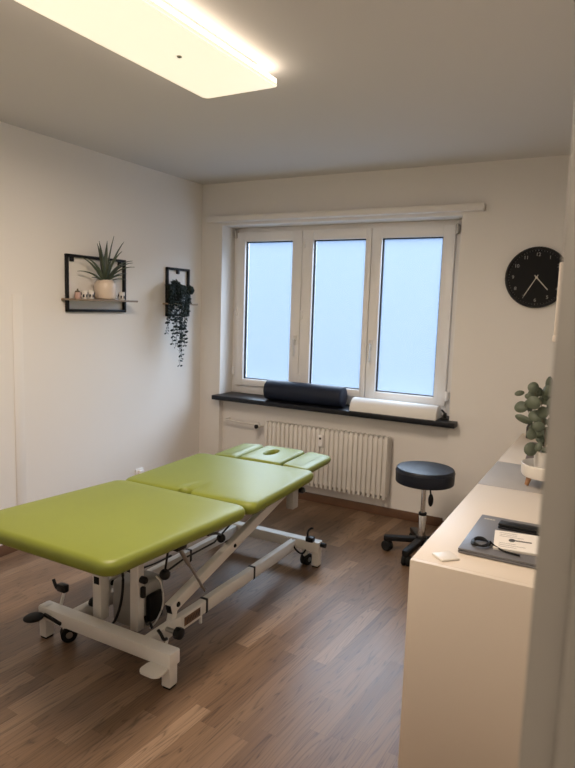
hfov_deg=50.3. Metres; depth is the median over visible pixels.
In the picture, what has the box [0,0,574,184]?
ceiling
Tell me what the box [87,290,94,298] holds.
cup
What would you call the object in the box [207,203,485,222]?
trim
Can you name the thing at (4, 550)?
baseboard
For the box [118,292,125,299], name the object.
cup
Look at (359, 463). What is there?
radiator
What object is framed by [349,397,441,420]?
bolster
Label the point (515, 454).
sideboard
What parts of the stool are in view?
leg, leg, leg, post, seat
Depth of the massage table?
2.68 m
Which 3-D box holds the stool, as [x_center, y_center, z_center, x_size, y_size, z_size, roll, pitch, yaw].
[0.823,0.782,3.759,0.461,0.558,0.467,6,8,28]
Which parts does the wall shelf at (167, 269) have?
frame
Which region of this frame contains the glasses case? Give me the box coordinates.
[498,520,538,535]
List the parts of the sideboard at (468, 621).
panel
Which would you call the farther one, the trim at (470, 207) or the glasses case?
the trim at (470, 207)
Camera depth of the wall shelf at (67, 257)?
3.90 m
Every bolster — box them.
[263,380,346,407]
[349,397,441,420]
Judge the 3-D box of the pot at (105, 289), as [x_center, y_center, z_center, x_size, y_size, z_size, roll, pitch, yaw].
[-1.198,-0.619,4.017,0.140,0.128,0.140,6,8,28]
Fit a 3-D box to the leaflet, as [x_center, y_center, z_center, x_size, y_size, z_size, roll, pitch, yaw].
[0.748,0.516,1.989,0.146,0.008,0.169,5,8,20]
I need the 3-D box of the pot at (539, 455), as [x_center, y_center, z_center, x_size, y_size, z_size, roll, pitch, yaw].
[1.153,0.345,2.712,0.126,0.099,0.126,6,8,28]
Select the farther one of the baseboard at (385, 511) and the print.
the baseboard at (385, 511)
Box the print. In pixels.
[509,539,531,543]
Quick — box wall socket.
[135,467,143,474]
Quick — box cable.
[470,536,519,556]
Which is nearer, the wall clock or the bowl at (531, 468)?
the bowl at (531, 468)
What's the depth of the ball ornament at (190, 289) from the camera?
4.78 m
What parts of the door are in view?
casing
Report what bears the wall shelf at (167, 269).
attached to the wall at (107, 397)
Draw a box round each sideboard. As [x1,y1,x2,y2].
[398,484,541,767]
[478,461,542,493]
[498,433,542,463]
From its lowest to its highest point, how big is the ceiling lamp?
0.076 m
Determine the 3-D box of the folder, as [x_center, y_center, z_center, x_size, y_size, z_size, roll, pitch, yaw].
[0.743,0.521,2.051,0.252,0.018,0.380,6,8,28]
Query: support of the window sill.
attached to the wall at (502, 345)
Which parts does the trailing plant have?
pot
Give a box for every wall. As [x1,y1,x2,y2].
[0,121,202,545]
[199,155,570,520]
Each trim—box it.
[12,294,26,505]
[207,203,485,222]
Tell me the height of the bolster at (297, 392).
0.157 m
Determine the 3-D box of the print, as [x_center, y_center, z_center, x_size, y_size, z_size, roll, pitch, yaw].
[0.755,0.513,1.986,0.071,0.001,0.030,6,8,28]
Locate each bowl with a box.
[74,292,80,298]
[521,458,543,480]
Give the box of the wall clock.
[505,247,561,307]
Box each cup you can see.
[81,290,87,298]
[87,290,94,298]
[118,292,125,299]
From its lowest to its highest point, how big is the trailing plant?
0.664 m
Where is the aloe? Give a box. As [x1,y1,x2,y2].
[77,237,130,299]
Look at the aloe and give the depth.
3.97 m
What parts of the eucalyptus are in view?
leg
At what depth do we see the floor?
2.53 m
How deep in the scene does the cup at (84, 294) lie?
3.86 m
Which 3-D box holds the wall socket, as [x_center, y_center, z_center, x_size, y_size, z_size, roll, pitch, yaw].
[-1.094,0.669,4.561,0.035,0.080,0.080,6,8,28]
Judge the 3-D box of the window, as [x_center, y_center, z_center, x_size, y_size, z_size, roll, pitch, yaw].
[0.378,-0.526,4.680,1.893,1.358,0.178,6,8,28]
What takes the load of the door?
in the wall
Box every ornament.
[186,285,194,303]
[440,409,448,419]
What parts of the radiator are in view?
panel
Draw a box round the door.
[518,114,574,767]
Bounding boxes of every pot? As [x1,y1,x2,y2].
[94,279,115,299]
[534,450,544,468]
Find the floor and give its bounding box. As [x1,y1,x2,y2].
[0,497,438,767]
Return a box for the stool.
[381,461,455,565]
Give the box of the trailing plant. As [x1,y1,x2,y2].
[164,279,190,366]
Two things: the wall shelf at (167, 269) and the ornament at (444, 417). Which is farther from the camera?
the wall shelf at (167, 269)
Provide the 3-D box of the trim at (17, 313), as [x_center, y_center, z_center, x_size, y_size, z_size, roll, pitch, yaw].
[-1.579,0.207,3.612,0.004,1.456,0.067,6,8,28]
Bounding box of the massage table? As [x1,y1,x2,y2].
[0,444,330,689]
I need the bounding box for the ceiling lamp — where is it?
[15,0,276,97]
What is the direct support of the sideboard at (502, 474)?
on the floor
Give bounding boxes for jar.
[74,288,80,298]
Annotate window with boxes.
[232,220,461,415]
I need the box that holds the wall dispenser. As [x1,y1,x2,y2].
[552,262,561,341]
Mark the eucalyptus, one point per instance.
(531, 468)
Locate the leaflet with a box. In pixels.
[493,530,537,555]
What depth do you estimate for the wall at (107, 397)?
4.03 m
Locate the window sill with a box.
[212,392,457,428]
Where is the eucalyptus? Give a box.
[514,376,551,485]
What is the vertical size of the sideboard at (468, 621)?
0.740 m
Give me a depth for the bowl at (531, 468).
2.68 m
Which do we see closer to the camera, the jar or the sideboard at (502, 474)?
the sideboard at (502, 474)
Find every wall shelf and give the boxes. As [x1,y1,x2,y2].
[61,253,137,311]
[162,267,197,315]
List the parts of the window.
sash, handle, sash, handle, sash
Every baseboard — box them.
[0,545,16,556]
[298,492,443,526]
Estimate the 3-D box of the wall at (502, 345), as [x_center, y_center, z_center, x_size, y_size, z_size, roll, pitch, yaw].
[0.681,-0.270,4.489,3.050,2.452,0.280,6,8,28]
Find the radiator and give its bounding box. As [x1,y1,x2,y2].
[225,417,391,499]
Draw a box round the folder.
[458,514,538,568]

